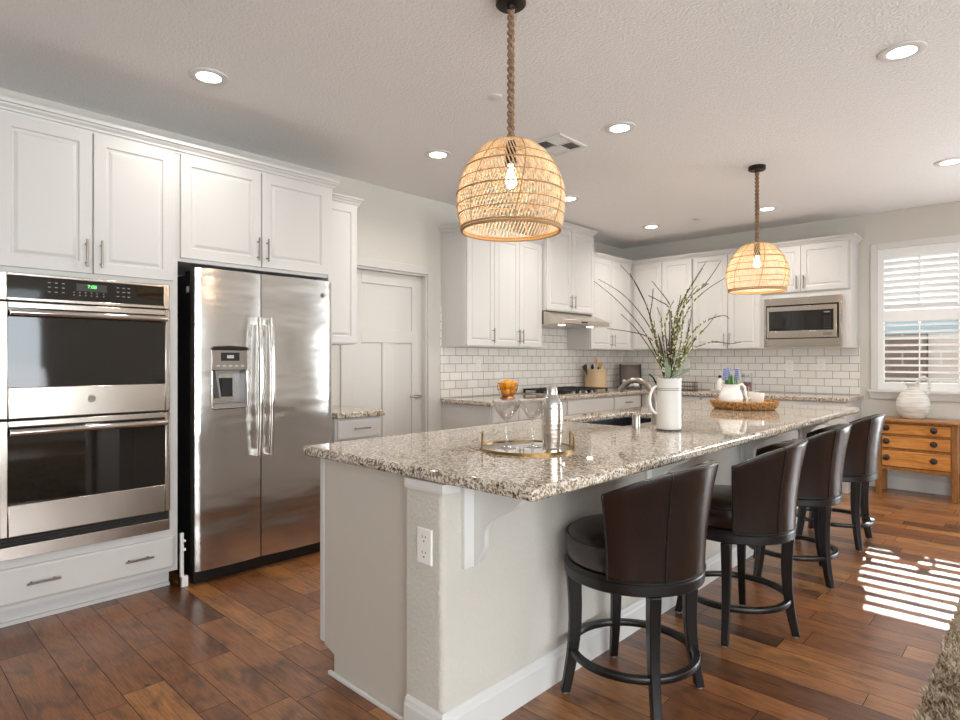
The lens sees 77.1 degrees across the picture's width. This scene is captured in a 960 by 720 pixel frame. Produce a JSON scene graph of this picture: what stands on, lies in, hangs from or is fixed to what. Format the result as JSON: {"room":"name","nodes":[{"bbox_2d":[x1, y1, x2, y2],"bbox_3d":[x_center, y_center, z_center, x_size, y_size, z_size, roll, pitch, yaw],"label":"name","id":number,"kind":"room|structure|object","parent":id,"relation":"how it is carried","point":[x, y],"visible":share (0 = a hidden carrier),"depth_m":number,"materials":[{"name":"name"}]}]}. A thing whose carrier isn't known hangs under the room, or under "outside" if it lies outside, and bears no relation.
{"room":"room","nodes":[
{"label":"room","id":0,"kind":"room"},
{"bbox_2d":[0,88,621,430],"bbox_3d":[-1.683,-0.103,4.346,0.120,2.757,10.600,0,0,43],"label":"wall","id":1,"kind":"structure","parent":0,"point":[392,225],"depth_m":5.17,"materials":[{"name":"grey paint"}]},
{"bbox_2d":[332,192,364,344],"bbox_3d":[-1.152,-0.670,4.544,0.376,1.106,0.430,0,0,43],"label":"upper cabinet","id":2,"kind":"object","parent":1,"relation":"attached to","point":[344,207],"visible":0.44,"depth_m":4.48,"materials":[{"name":"grey paint"}]},
{"bbox_2d":[354,269,421,436],"bbox_3d":[-0.796,0.252,5.255,0.100,2.023,0.780,0,0,43],"label":"door","id":3,"kind":"structure","parent":1,"relation":"in","point":[387,349],"depth_m":5.29,"materials":[{"name":"grey paint"}]},
{"bbox_2d":[340,257,437,431],"bbox_3d":[-0.804,0.212,5.263,0.138,2.125,1.050,0,0,43],"label":"trim","id":4,"kind":"structure","parent":1,"relation":"attached to","point":[429,280],"depth_m":5.52,"materials":[{"name":"grey paint"}]},
{"bbox_2d":[438,221,543,348],"bbox_3d":[0.139,-0.682,5.908,0.376,1.121,1.161,0,0,43],"label":"upper cabinet","id":5,"kind":"object","parent":1,"relation":"attached to","point":[491,292],"visible":0.88,"depth_m":5.65,"materials":[{"name":"grey paint"}]},
{"bbox_2d":[440,306,621,397],"bbox_3d":[0.767,-0.072,6.841,0.009,0.866,3.308,0,0,43],"label":"backsplash","id":6,"kind":"structure","parent":1,"relation":"attached to","point":[552,363],"depth_m":6.51,"materials":[{"name":"white tile"}]},
{"bbox_2d":[515,217,597,314],"bbox_3d":[0.866,-0.991,6.641,0.426,0.952,0.987,0,0,43],"label":"upper cabinet","id":7,"kind":"object","parent":1,"relation":"attached to","point":[567,256],"visible":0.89,"depth_m":6.48,"materials":[{"name":"grey paint"}]},
{"bbox_2d":[542,310,609,328],"bbox_3d":[0.930,-0.438,6.581,0.581,0.153,0.894,0,0,43],"label":"range hood","id":8,"kind":"object","parent":7,"relation":"attached to","point":[550,319],"visible":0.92,"depth_m":6.36,"materials":[{"name":"silver metal"}]},
{"bbox_2d":[567,251,638,350],"bbox_3d":[1.597,-0.682,7.450,0.376,1.121,1.278,0,0,43],"label":"upper cabinet","id":9,"kind":"object","parent":1,"relation":"attached to","point":[607,268],"visible":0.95,"depth_m":7.17,"materials":[{"name":"grey paint"}]},
{"bbox_2d":[0,0,959,248],"bbox_3d":[1.411,-1.542,1.418,8.700,0.120,10.600,0,0,43],"label":"ceiling","id":10,"kind":"structure","parent":0,"point":[360,90],"depth_m":3.32,"materials":[{"name":"white paint"}]},
{"bbox_2d":[188,67,228,85],"bbox_3d":[-1.417,-1.476,3.144,0.196,0.011,0.196,0,0,43],"label":"recessed light","id":11,"kind":"object","parent":10,"relation":"in","point":[208,76],"visible":1,"depth_m":3.13,"materials":[{"name":"white paint"}]},
{"bbox_2d":[424,149,450,159],"bbox_3d":[-0.303,-1.476,4.335,0.196,0.011,0.196,0,0,43],"label":"recessed light","id":12,"kind":"object","parent":10,"relation":"in","point":[432,154],"visible":1,"depth_m":4.32,"materials":[{"name":"white"}]},
{"bbox_2d":[488,93,501,100],"bbox_3d":[0.084,-1.478,3.386,0.080,0.009,0.080,0,0,43],"label":"sprinkler cover","id":13,"kind":"object","parent":10,"relation":"attached to","point":[494,96],"visible":1,"depth_m":3.38,"materials":[{"name":"white paint"}]},
{"bbox_2d":[456,0,565,241],"bbox_3d":[0.126,-1.003,2.469,0.448,0.958,0.448,0,0,26],"label":"pendant light","id":14,"kind":"object","parent":10,"relation":"hanging from","point":[510,7],"visible":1,"depth_m":2.40,"materials":[{"name":"beige wicker"}]},
{"bbox_2d":[505,140,516,165],"bbox_3d":[0.126,-0.848,2.469,0.052,0.100,0.052,0,0,26],"label":"socket","id":15,"kind":"object","parent":14,"relation":"attached to","point":[506,157],"depth_m":2.45,"materials":[{"name":"brown metal"}]},
{"bbox_2d":[534,133,586,155],"bbox_3d":[0.537,-1.476,4.135,0.265,0.012,0.315,0,0,43],"label":"ceiling vent","id":16,"kind":"object","parent":10,"relation":"in","point":[558,144],"visible":0.88,"depth_m":4.13,"materials":[{"name":"white metal"}]},
{"bbox_2d":[559,195,579,201],"bbox_3d":[0.817,-1.476,5.519,0.196,0.011,0.196,0,0,43],"label":"recessed light","id":17,"kind":"object","parent":10,"relation":"in","point":[569,198],"visible":0.7,"depth_m":5.50,"materials":[{"name":"white"}]},
{"bbox_2d":[604,121,635,133],"bbox_3d":[0.892,-1.476,3.837,0.196,0.011,0.196,0,0,43],"label":"recessed light","id":18,"kind":"object","parent":10,"relation":"in","point":[622,127],"visible":1,"depth_m":3.82,"materials":[{"name":"white"}]},
{"bbox_2d":[725,164,789,294],"bbox_3d":[2.122,-1.003,4.611,0.448,0.958,0.448,0,0,36],"label":"pendant light","id":19,"kind":"object","parent":10,"relation":"hanging from","point":[756,246],"visible":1,"depth_m":4.55,"materials":[{"name":"beige wicker"}]},
{"bbox_2d":[754,243,759,255],"bbox_3d":[2.122,-0.848,4.611,0.052,0.100,0.052,0,0,36],"label":"socket","id":20,"kind":"object","parent":19,"relation":"attached to","point":[757,243],"depth_m":4.59,"materials":[{"name":"brown metal"}]},
{"bbox_2d":[759,206,777,211],"bbox_3d":[2.808,-1.476,5.892,0.196,0.011,0.196,0,0,43],"label":"recessed light","id":21,"kind":"object","parent":10,"relation":"in","point":[766,208],"visible":0.87,"depth_m":5.87,"materials":[{"name":"white"}]},
{"bbox_2d":[878,40,926,61],"bbox_3d":[2.025,-1.476,2.889,0.196,0.011,0.196,0,0,43],"label":"recessed light","id":22,"kind":"object","parent":10,"relation":"in","point":[901,51],"visible":1,"depth_m":2.88,"materials":[{"name":"white"}]},
{"bbox_2d":[934,157,959,166],"bbox_3d":[3.512,-1.476,4.497,0.196,0.011,0.196,0,0,43],"label":"recessed light","id":23,"kind":"object","parent":10,"relation":"in","point":[950,161],"visible":1,"depth_m":4.50,"materials":[{"name":"white"}]},
{"bbox_2d":[0,486,959,719],"bbox_3d":[1.411,1.276,1.418,8.700,0.003,10.600,0,0,43],"label":"floor","id":24,"kind":"structure","parent":0,"point":[245,645],"depth_m":2.63,"materials":[{"name":"brown wood"}]},
{"bbox_2d":[0,96,179,627],"bbox_3d":[-2.197,0.026,3.251,0.636,2.498,0.881,0,0,43],"label":"tall cabinet","id":25,"kind":"object","parent":24,"relation":"on","point":[81,197],"visible":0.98,"depth_m":3.07,"materials":[{"name":"grey paint"}]},
{"bbox_2d":[0,271,169,561],"bbox_3d":[-2.154,0.263,3.229,0.632,1.351,0.745,0,0,43],"label":"double oven","id":26,"kind":"object","parent":25,"relation":"in","point":[85,362],"visible":1,"depth_m":3.02,"materials":[{"name":"silver metal"}]},
{"bbox_2d":[179,533,187,587],"bbox_3d":[-1.670,1.125,3.393,0.030,0.300,0.040,0,0,43],"label":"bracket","id":27,"kind":"object","parent":24,"relation":"on","point":[183,579],"visible":1,"depth_m":3.38,"materials":[{"name":"white"}]},
{"bbox_2d":[177,267,330,583],"bbox_3d":[-1.492,0.377,3.890,0.726,1.797,0.887,0,0,43],"label":"refrigerator","id":28,"kind":"object","parent":24,"relation":"on","point":[254,350],"visible":0.94,"depth_m":3.59,"materials":[{"name":"silver metal"}]},
{"bbox_2d":[211,346,248,349],"bbox_3d":[-1.460,-0.071,3.513,0.042,0.023,0.221,0,0,43],"label":"hood","id":29,"kind":"object","parent":28,"relation":"attached to","point":[212,347],"depth_m":3.49,"materials":[{"name":"metal"}]},
{"bbox_2d":[177,141,339,442],"bbox_3d":[-1.535,0.026,3.950,0.636,2.498,1.044,0,0,43],"label":"tall cabinet","id":30,"kind":"object","parent":24,"relation":"on","point":[235,212],"visible":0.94,"depth_m":3.69,"materials":[{"name":"grey paint"}]},
{"bbox_2d":[332,416,379,442],"bbox_3d":[-1.061,0.839,4.422,0.676,0.873,0.378,0,0,43],"label":"base cabinet","id":31,"kind":"object","parent":24,"relation":"on","point":[349,429],"visible":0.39,"depth_m":4.19,"materials":[{"name":"grey paint"}]},
{"bbox_2d":[332,405,384,418],"bbox_3d":[-1.060,0.381,4.440,0.653,0.040,0.406,0,0,43],"label":"countertop","id":32,"kind":"structure","parent":31,"relation":"on","point":[338,412],"depth_m":4.26,"materials":[{"name":"stone"}]},
{"bbox_2d":[442,400,566,429],"bbox_3d":[0.272,0.839,5.831,0.676,0.873,1.125,0,0,43],"label":"base cabinet","id":33,"kind":"object","parent":24,"relation":"on","point":[454,416],"visible":0.14,"depth_m":5.46,"materials":[{"name":"grey paint"}]},
{"bbox_2d":[441,387,863,405],"bbox_3d":[1.771,0.381,5.881,2.768,0.040,3.302,0,0,43],"label":"countertop","id":34,"kind":"structure","parent":33,"relation":"on","point":[526,398],"depth_m":5.98,"materials":[{"name":"stone"}]},
{"bbox_2d":[497,383,517,398],"bbox_3d":[0.260,0.290,5.702,0.200,0.142,0.200,0,0,43],"label":"fruit bowl","id":35,"kind":"object","parent":34,"relation":"on","point":[508,396],"visible":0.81,"depth_m":5.64,"materials":[{"name":"orange metal"}]},
{"bbox_2d":[522,386,608,395],"bbox_3d":[0.947,0.334,6.580,0.530,0.054,0.880,0,0,43],"label":"gas cooktop","id":36,"kind":"object","parent":34,"relation":"in","point":[565,390],"visible":0.96,"depth_m":6.46,"materials":[{"name":"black metal"}]},
{"bbox_2d":[585,369,606,389],"bbox_3d":[1.392,0.236,7.247,0.268,0.250,0.268,0,0,43],"label":"utensil crock","id":37,"kind":"object","parent":34,"relation":"on","point":[594,377],"visible":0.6,"depth_m":7.13,"materials":[{"name":"beige ceramic"}]},
{"bbox_2d":[619,364,641,388],"bbox_3d":[1.911,0.206,7.629,0.272,0.310,0.156,0,0,9],"label":"cookbook stand","id":38,"kind":"object","parent":34,"relation":"on","point":[626,372],"visible":0.69,"depth_m":7.67,"materials":[{"name":"black wood"}]},
{"bbox_2d":[682,381,697,390],"bbox_3d":[2.449,0.309,7.127,0.204,0.103,0.145,0,0,43],"label":"wire basket","id":39,"kind":"object","parent":34,"relation":"on","point":[684,386],"visible":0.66,"depth_m":7.06,"materials":[{"name":"black metal"}]},
{"bbox_2d":[710,389,759,392],"bbox_3d":[2.862,0.350,6.764,0.500,0.022,0.200,0,0,43],"label":"tray","id":40,"kind":"object","parent":34,"relation":"on","point":[712,390],"visible":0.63,"depth_m":6.78,"materials":[{"name":"white"}]},
{"bbox_2d":[742,375,751,390],"bbox_3d":[2.960,0.248,6.670,0.106,0.210,0.108,0,0,43],"label":"glass jar","id":41,"kind":"object","parent":40,"relation":"on","point":[748,385],"visible":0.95,"depth_m":6.63,"materials":[{"name":"red"}]},
{"bbox_2d":[320,417,828,719],"bbox_3d":[1.022,0.838,3.559,1.047,0.874,3.944,0,0,43],"label":"kitchen island","id":42,"kind":"object","parent":24,"relation":"on","point":[480,632],"visible":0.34,"depth_m":2.21,"materials":[{"name":"grey paint"}]},
{"bbox_2d":[417,526,431,566],"bbox_3d":[-0.185,0.620,2.004,0.072,0.118,0.007,0,0,43],"label":"power outlet","id":43,"kind":"object","parent":42,"relation":"attached to","point":[424,536],"visible":1,"depth_m":2.00,"materials":[{"name":"white plastic"}]},
{"bbox_2d":[303,400,858,501],"bbox_3d":[1.069,0.381,3.556,1.235,0.040,3.985,0,0,43],"label":"island countertop","id":44,"kind":"structure","parent":42,"relation":"on","point":[602,453],"depth_m":2.46,"materials":[{"name":"stone"}]},
{"bbox_2d":[480,431,574,455],"bbox_3d":[0.191,0.327,2.450,0.386,0.068,0.386,0,0,43],"label":"serving tray","id":45,"kind":"object","parent":44,"relation":"on","point":[490,447],"visible":0.95,"depth_m":2.40,"materials":[{"name":"gold mirror"}]},
{"bbox_2d":[492,400,520,448],"bbox_3d":[0.107,0.260,2.429,0.120,0.190,0.120,0,0,43],"label":"martini glass","id":46,"kind":"object","parent":45,"relation":"on","point":[493,402],"visible":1,"depth_m":2.41,"materials":[{"name":"clear glass"}]},
{"bbox_2d":[492,400,520,420],"bbox_3d":[0.107,0.206,2.429,0.120,0.082,0.120,0,0,43],"label":"bowl","id":47,"kind":"object","parent":46,"relation":"on","point":[493,402],"depth_m":2.41,"materials":[{"name":"clear glass"}]},
{"bbox_2d":[483,441,572,452],"bbox_3d":[0.191,0.358,2.450,0.372,0.006,0.372,0,0,43],"label":"mirror","id":48,"kind":"object","parent":45,"relation":"on","point":[490,447],"depth_m":2.41,"materials":[{"name":"glass"}]},
{"bbox_2d":[518,399,541,447],"bbox_3d":[0.215,0.260,2.468,0.120,0.190,0.120,0,0,43],"label":"martini glass","id":49,"kind":"object","parent":45,"relation":"on","point":[522,408],"visible":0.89,"depth_m":2.45,"materials":[{"name":"clear glass"}]},
{"bbox_2d":[518,399,540,419],"bbox_3d":[0.215,0.206,2.468,0.120,0.082,0.120,0,0,43],"label":"bowl","id":50,"kind":"object","parent":49,"relation":"on","point":[522,408],"depth_m":2.45,"materials":[{"name":"clear glass"}]},
{"bbox_2d":[541,385,562,448],"bbox_3d":[0.291,0.229,2.427,0.088,0.252,0.088,0,0,-26],"label":"cocktail shaker","id":51,"kind":"object","parent":45,"relation":"on","point":[552,406],"visible":1,"depth_m":2.39,"materials":[{"name":"silver metal"}]},
{"bbox_2d":[541,408,562,448],"bbox_3d":[0.291,0.272,2.427,0.088,0.166,0.088,0,0,43],"label":"cup","id":52,"kind":"object","parent":51,"relation":"on","point":[551,418],"depth_m":2.39,"materials":[{"name":"silver metal"}]},
{"bbox_2d":[590,417,650,425],"bbox_3d":[0.905,0.508,3.742,0.454,0.214,0.844,0,0,43],"label":"sink","id":53,"kind":"object","parent":44,"relation":"in","point":[627,421],"visible":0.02,"depth_m":4.11,"materials":[{"name":"grey metal"}]},
{"bbox_2d":[632,414,639,427],"bbox_3d":[0.831,0.326,3.206,0.042,0.070,0.042,0,0,43],"label":"air gap cap","id":54,"kind":"object","parent":44,"relation":"on","point":[635,418],"visible":1,"depth_m":3.19,"materials":[{"name":"silver metal"}]},
{"bbox_2d":[618,374,655,424],"bbox_3d":[0.910,0.219,3.439,0.266,0.284,0.067,0,0,43],"label":"kitchen faucet","id":55,"kind":"object","parent":44,"relation":"on","point":[625,384],"visible":0.54,"depth_m":3.40,"materials":[{"name":"silver metal"}]},
{"bbox_2d":[648,378,681,430],"bbox_3d":[0.965,0.227,3.106,0.148,0.267,0.129,0,0,43],"label":"pitcher","id":56,"kind":"object","parent":44,"relation":"on","point":[668,412],"visible":1,"depth_m":3.05,"materials":[{"name":"white ceramic"}]},
{"bbox_2d":[648,295,671,368],"bbox_3d":[0.912,0.015,3.000,0.047,0.659,0.246,0,0,40],"label":"branch","id":57,"kind":"object","parent":56,"relation":"in","point":[670,319],"visible":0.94,"depth_m":3.05,"materials":[{"name":"brown plant"}]},
{"bbox_2d":[657,334,668,377],"bbox_3d":[0.953,0.099,3.123,0.062,0.490,0.051,0,0,5],"label":"leafy sprig","id":58,"kind":"object","parent":56,"relation":"in","point":[661,348],"visible":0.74,"depth_m":3.12,"materials":[{"name":"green plant"}]},
{"bbox_2d":[710,398,779,410],"bbox_3d":[1.950,0.327,4.447,0.472,0.067,0.472,0,0,43],"label":"woven tray","id":59,"kind":"object","parent":44,"relation":"on","point":[767,405],"visible":0.91,"depth_m":4.26,"materials":[{"name":"brown wicker"}]},
{"bbox_2d":[718,383,748,401],"bbox_3d":[1.861,0.260,4.442,0.188,0.182,0.183,0,0,43],"label":"ceramic pitcher","id":60,"kind":"object","parent":59,"relation":"on","point":[729,392],"visible":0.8,"depth_m":4.39,"materials":[{"name":"white ceramic"}]},
{"bbox_2d":[722,368,731,383],"bbox_3d":[1.820,0.166,4.438,0.069,0.211,0.042,0,0,-11],"label":"hyacinth","id":61,"kind":"object","parent":60,"relation":"in","point":[725,376],"visible":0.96,"depth_m":4.42,"materials":[{"name":"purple plant"}]},
{"bbox_2d":[730,368,739,383],"bbox_3d":[1.882,0.166,4.444,0.069,0.211,0.042,0,0,1],"label":"hyacinth","id":62,"kind":"object","parent":60,"relation":"in","point":[736,375],"visible":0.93,"depth_m":4.43,"materials":[{"name":"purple plant"}]},
{"bbox_2d":[746,392,764,401],"bbox_3d":[2.033,0.296,4.439,0.116,0.108,0.133,0,0,43],"label":"mug","id":63,"kind":"object","parent":59,"relation":"on","point":[752,396],"visible":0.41,"depth_m":4.40,"materials":[{"name":"white ceramic"}]},
{"bbox_2d":[566,396,613,415],"bbox_3d":[0.967,0.839,6.565,0.676,0.873,0.891,0,0,43],"label":"base cabinet","id":64,"kind":"object","parent":24,"relation":"on","point":[589,405],"visible":0.1,"depth_m":6.33,"materials":[{"name":"grey paint"}]},
{"bbox_2d":[613,394,640,409],"bbox_3d":[1.492,0.839,7.120,0.676,0.873,0.635,0,0,43],"label":"base cabinet","id":65,"kind":"object","parent":24,"relation":"on","point":[625,401],"visible":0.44,"depth_m":6.89,"materials":[{"name":"grey paint"}]},
{"bbox_2d":[560,460,719,719],"bbox_3d":[0.605,0.821,2.294,0.574,0.908,0.574,0,0,20],"label":"bar stool","id":66,"kind":"object","parent":24,"relation":"on","point":[648,541],"visible":1,"depth_m":2.09,"materials":[{"name":"black leather"}]},
{"bbox_2d":[642,394,701,406],"bbox_3d":[2.383,0.839,7.121,0.728,0.873,0.675,0,0,43],"label":"base cabinet","id":67,"kind":"object","parent":24,"relation":"on","point":[645,403],"visible":0.06,"depth_m":6.79,"materials":[{"name":"grey paint"}]},
{"bbox_2d":[675,438,807,646],"bbox_3d":[1.263,0.821,2.896,0.574,0.908,0.574,0,0,-29],"label":"bar stool","id":68,"kind":"object","parent":24,"relation":"on","point":[759,507],"visible":0.83,"depth_m":2.68,"materials":[{"name":"brown leather"}]},
{"bbox_2d":[747,423,851,589],"bbox_3d":[1.879,0.822,3.589,0.570,0.906,0.618,0,0,35],"label":"bar stool","id":69,"kind":"object","parent":24,"relation":"on","point":[821,477],"visible":0.71,"depth_m":3.35,"materials":[{"name":"brown leather"}]},
{"bbox_2d":[769,399,860,492],"bbox_3d":[3.411,0.839,6.149,0.698,0.873,0.675,0,0,43],"label":"base cabinet","id":70,"kind":"object","parent":24,"relation":"on","point":[846,419],"visible":0.06,"depth_m":5.83,"materials":[{"name":"grey paint"}]},
{"bbox_2d":[796,414,886,551],"bbox_3d":[2.528,0.822,4.260,0.570,0.906,0.618,0,0,40],"label":"bar stool","id":71,"kind":"object","parent":24,"relation":"on","point":[862,450],"visible":0.66,"depth_m":4.03,"materials":[{"name":"brown leather"}]},
{"bbox_2d":[875,416,959,502],"bbox_3d":[4.122,0.915,5.662,0.675,0.720,0.348,0,0,43],"label":"chest","id":72,"kind":"object","parent":24,"relation":"on","point":[927,445],"visible":0.89,"depth_m":5.53,"materials":[{"name":"brown wood"}]},
{"bbox_2d":[896,376,931,418],"bbox_3d":[4.100,0.351,5.696,0.272,0.407,0.266,0,0,43],"label":"jug","id":73,"kind":"object","parent":72,"relation":"on","point":[911,403],"visible":1,"depth_m":5.62,"materials":[{"name":"white ceramic"}]},
{"bbox_2d":[912,598,959,719],"bbox_3d":[2.256,1.249,0.893,2.779,0.050,3.693,0,0,43],"label":"shag rug","id":74,"kind":"object","parent":24,"relation":"on","point":[941,701],"visible":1,"depth_m":2.31,"materials":[{"name":"brown carpet"}]},
{"bbox_2d":[594,281,664,378],"bbox_3d":[0.793,-0.039,3.170,0.383,0.769,0.032,0,0,20],"label":"branch","id":75,"kind":"object","parent":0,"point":[594,281],"visible":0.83,"depth_m":3.15,"materials":[{"name":"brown plant"}]},
{"bbox_2d":[599,279,664,377],"bbox_3d":[0.806,-0.045,3.172,0.362,0.780,0.039,0,0,22],"label":"branch","id":76,"kind":"object","parent":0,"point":[599,279],"visible":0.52,"depth_m":3.17,"materials":[{"name":"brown plant"}]},
{"bbox_2d":[620,264,663,364],"bbox_3d":[0.847,-0.074,3.104,0.250,0.839,0.017,0,0,2],"label":"branch","id":77,"kind":"object","parent":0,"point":[620,264],"visible":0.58,"depth_m":3.10,"materials":[{"name":"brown plant"}]},
{"bbox_2d":[621,314,665,378],"bbox_3d":[0.829,0.060,3.009,0.341,0.569,0.022,0,0,-33],"label":"branch","id":78,"kind":"object","parent":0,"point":[659,364],"visible":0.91,"depth_m":3.02,"materials":[{"name":"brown plant"}]},
{"bbox_2d":[649,291,664,368],"bbox_3d":[0.887,-0.001,3.025,0.053,0.692,0.231,0,0,36],"label":"branch","id":79,"kind":"object","parent":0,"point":[654,334],"visible":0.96,"depth_m":3.04,"materials":[{"name":"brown plant"}]},
{"bbox_2d":[657,307,666,357],"bbox_3d":[0.965,0.028,3.196,0.024,0.635,0.210,0,0,1],"label":"branch","id":80,"kind":"object","parent":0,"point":[661,324],"visible":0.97,"depth_m":3.18,"materials":[{"name":"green plant"}]},
{"bbox_2d":[652,281,672,364],"bbox_3d":[0.935,-0.029,3.073,0.122,0.748,0.033,0,0,-23],"label":"branch","id":81,"kind":"object","parent":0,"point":[669,305],"visible":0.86,"depth_m":3.09,"materials":[{"name":"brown plant"}]},
{"bbox_2d":[664,300,673,357],"bbox_3d":[0.981,0.015,3.141,0.039,0.660,0.093,0,0,32],"label":"branch","id":82,"kind":"object","parent":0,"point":[667,314],"visible":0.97,"depth_m":3.13,"materials":[{"name":"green plant"}]},
{"bbox_2d":[670,296,680,376],"bbox_3d":[0.980,0.015,3.015,0.023,0.661,0.184,0,0,2],"label":"branch","id":83,"kind":"object","parent":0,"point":[676,318],"visible":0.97,"depth_m":3.02,"materials":[{"name":"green plant"}]},
{"bbox_2d":[671,311,683,378],"bbox_3d":[0.994,0.053,3.016,0.033,0.584,0.183,0,0,-4],"label":"branch","id":84,"kind":"object","parent":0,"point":[680,338],"visible":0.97,"depth_m":3.01,"materials":[{"name":"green plant"}]},
{"bbox_2d":[664,356,691,378],"bbox_3d":[1.021,0.162,3.100,0.155,0.365,0.032,0,0,-6],"label":"leafy sprig","id":85,"kind":"object","parent":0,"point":[667,370],"visible":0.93,"depth_m":3.09,"materials":[{"name":"green plant"}]},
{"bbox_2d":[673,292,686,366],"bbox_3d":[1.025,-0.010,3.109,0.107,0.710,0.021,0,0,-14],"label":"branch","id":86,"kind":"object","parent":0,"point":[686,292],"visible":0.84,"depth_m":3.11,"materials":[{"name":"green plant"}]},
{"bbox_2d":[674,309,691,367],"bbox_3d":[1.022,0.045,3.062,0.127,0.600,0.034,0,0,43],"label":"branch","id":87,"kind":"object","parent":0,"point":[686,338],"visible":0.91,"depth_m":3.05,"materials":[{"name":"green plant"}]},
{"bbox_2d":[674,338,695,371],"bbox_3d":[1.029,0.118,3.051,0.021,0.455,0.151,0,0,-42],"label":"branch","id":88,"kind":"object","parent":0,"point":[689,349],"visible":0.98,"depth_m":3.04,"materials":[{"name":"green plant"}]},
{"bbox_2d":[671,262,705,353],"bbox_3d":[1.077,-0.084,3.136,0.225,0.858,0.024,0,0,-16],"label":"branch","id":89,"kind":"object","parent":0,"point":[705,262],"visible":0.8,"depth_m":3.13,"materials":[{"name":"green plant"}]},
{"bbox_2d":[671,261,720,363],"bbox_3d":[1.083,-0.073,3.042,0.250,0.836,0.030,0,0,27],"label":"branch","id":90,"kind":"object","parent":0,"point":[703,284],"visible":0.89,"depth_m":3.05,"materials":[{"name":"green plant"}]},
{"bbox_2d":[678,315,715,365],"bbox_3d":[1.087,0.055,3.079,0.233,0.580,0.023,0,0,12],"label":"branch","id":91,"kind":"object","parent":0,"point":[701,331],"visible":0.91,"depth_m":3.08,"materials":[{"name":"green plant"}]},
{"bbox_2d":[671,278,724,363],"bbox_3d":[1.111,-0.038,3.081,0.283,0.765,0.024,0,0,7],"label":"branch","id":92,"kind":"object","parent":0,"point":[695,299],"visible":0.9,"depth_m":3.08,"materials":[{"name":"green plant"}]},
{"bbox_2d":[673,315,728,367],"bbox_3d":[1.157,0.053,3.168,0.394,0.584,0.025,0,0,-20],"label":"branch","id":93,"kind":"object","parent":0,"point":[706,320],"visible":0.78,"depth_m":3.16,"materials":[{"name":"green plant"}]},
{"bbox_2d":[670,340,739,378],"bbox_3d":[1.157,0.122,3.098,0.371,0.447,0.024,0,0,1],"label":"branch","id":94,"kind":"object","parent":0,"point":[712,341],"visible":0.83,"depth_m":3.10,"materials":[{"name":"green plant"}]},
{"bbox_2d":[622,201,959,481],"bbox_3d":[5.021,-0.103,5.196,8.450,2.757,0.150,0,0,43],"label":"wall","id":95,"kind":"structure","parent":0,"point":[937,220],"depth_m":6.12,"materials":[{"name":"grey paint"}]},
{"bbox_2d":[632,253,692,350],"bbox_3d":[2.293,-0.682,7.413,0.800,1.121,0.375,0,0,43],"label":"upper cabinet","id":96,"kind":"object","parent":95,"relation":"attached to","point":[673,275],"visible":0.52,"depth_m":7.30,"materials":[{"name":"grey paint"}]},
{"bbox_2d":[692,247,760,349],"bbox_3d":[2.859,-0.682,6.877,0.759,1.121,0.375,0,0,43],"label":"upper cabinet","id":97,"kind":"object","parent":95,"relation":"attached to","point":[743,325],"visible":0.79,"depth_m":6.79,"materials":[{"name":"grey paint"}]},
{"bbox_2d":[622,348,859,394],"bbox_3d":[2.896,0.120,7.098,2.731,0.482,0.009,0,0,43],"label":"backsplash","id":98,"kind":"structure","parent":95,"relation":"attached to","point":[765,368],"depth_m":6.75,"materials":[{"name":"white tile"}]},
{"bbox_2d":[761,233,862,348],"bbox_3d":[3.458,-0.682,6.310,0.889,1.121,0.375,0,0,43],"label":"upper cabinet","id":99,"kind":"object","parent":95,"relation":"attached to","point":[827,265],"visible":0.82,"depth_m":6.11,"materials":[{"name":"grey paint"}]},
{"bbox_2d":[764,294,842,346],"bbox_3d":[3.418,-0.394,6.322,0.738,0.512,0.318,0,0,43],"label":"microwave","id":100,"kind":"object","parent":99,"relation":"in","point":[813,321],"visible":1,"depth_m":6.20,"materials":[{"name":"silver metal"}]},
{"bbox_2d":[817,359,824,370],"bbox_3d":[3.624,0.053,6.397,0.072,0.118,0.007,0,0,43],"label":"power outlet","id":101,"kind":"object","parent":95,"relation":"attached to","point":[820,362],"visible":1,"depth_m":6.40,"materials":[{"name":"white plastic"}]},
{"bbox_2d":[869,476,950,495],"bbox_3d":[4.521,1.212,5.556,1.670,0.125,0.014,0,0,43],"label":"baseboard","id":102,"kind":"structure","parent":95,"relation":"attached to","point":[894,482],"depth_m":5.82,"materials":[{"name":"white paint"}]},
{"bbox_2d":[867,235,959,401],"bbox_3d":[4.279,-0.389,5.846,0.854,1.557,0.185,0,0,43],"label":"window","id":103,"kind":"structure","parent":95,"relation":"in","point":[874,392],"depth_m":6.04,"materials":[{"name":"white paint"}]},
{"bbox_2d":[878,241,959,391],"bbox_3d":[4.253,-0.405,5.819,0.690,1.400,0.073,0,0,43],"label":"plantation shutter","id":104,"kind":"object","parent":103,"relation":"attached to","point":[917,253],"visible":0.99,"depth_m":5.82,"materials":[{"name":"white paint"}]},
{"label":"outside","id":105,"kind":"structure","parent":0,"visible":0},
{"bbox_3d":[11.211,1.345,9.664,15.000,0.100,14.550,0,0,43],"label":"ground","id":106,"kind":"structure","parent":105,"visible":0},
{"bbox_2d":[885,334,927,382],"bbox_3d":[4.872,0.470,9.295,3.300,1.650,0.200,0,0,43],"label":"wall","id":107,"kind":"structure","parent":106,"relation":"on","point":[901,341],"depth_m":8.25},
{"bbox_2d":[885,319,958,334],"bbox_3d":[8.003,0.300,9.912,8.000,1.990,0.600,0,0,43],"label":"house","id":108,"kind":"structure","parent":106,"relation":"on","point":[951,326],"depth_m":10.06,"materials":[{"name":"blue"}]},
{"bbox_2d":[928,333,958,383],"bbox_3d":[7.089,0.470,7.266,2.690,1.650,0.200,0,0,43],"label":"wall","id":109,"kind":"structure","parent":106,"relation":"on","point":[953,340],"depth_m":8.00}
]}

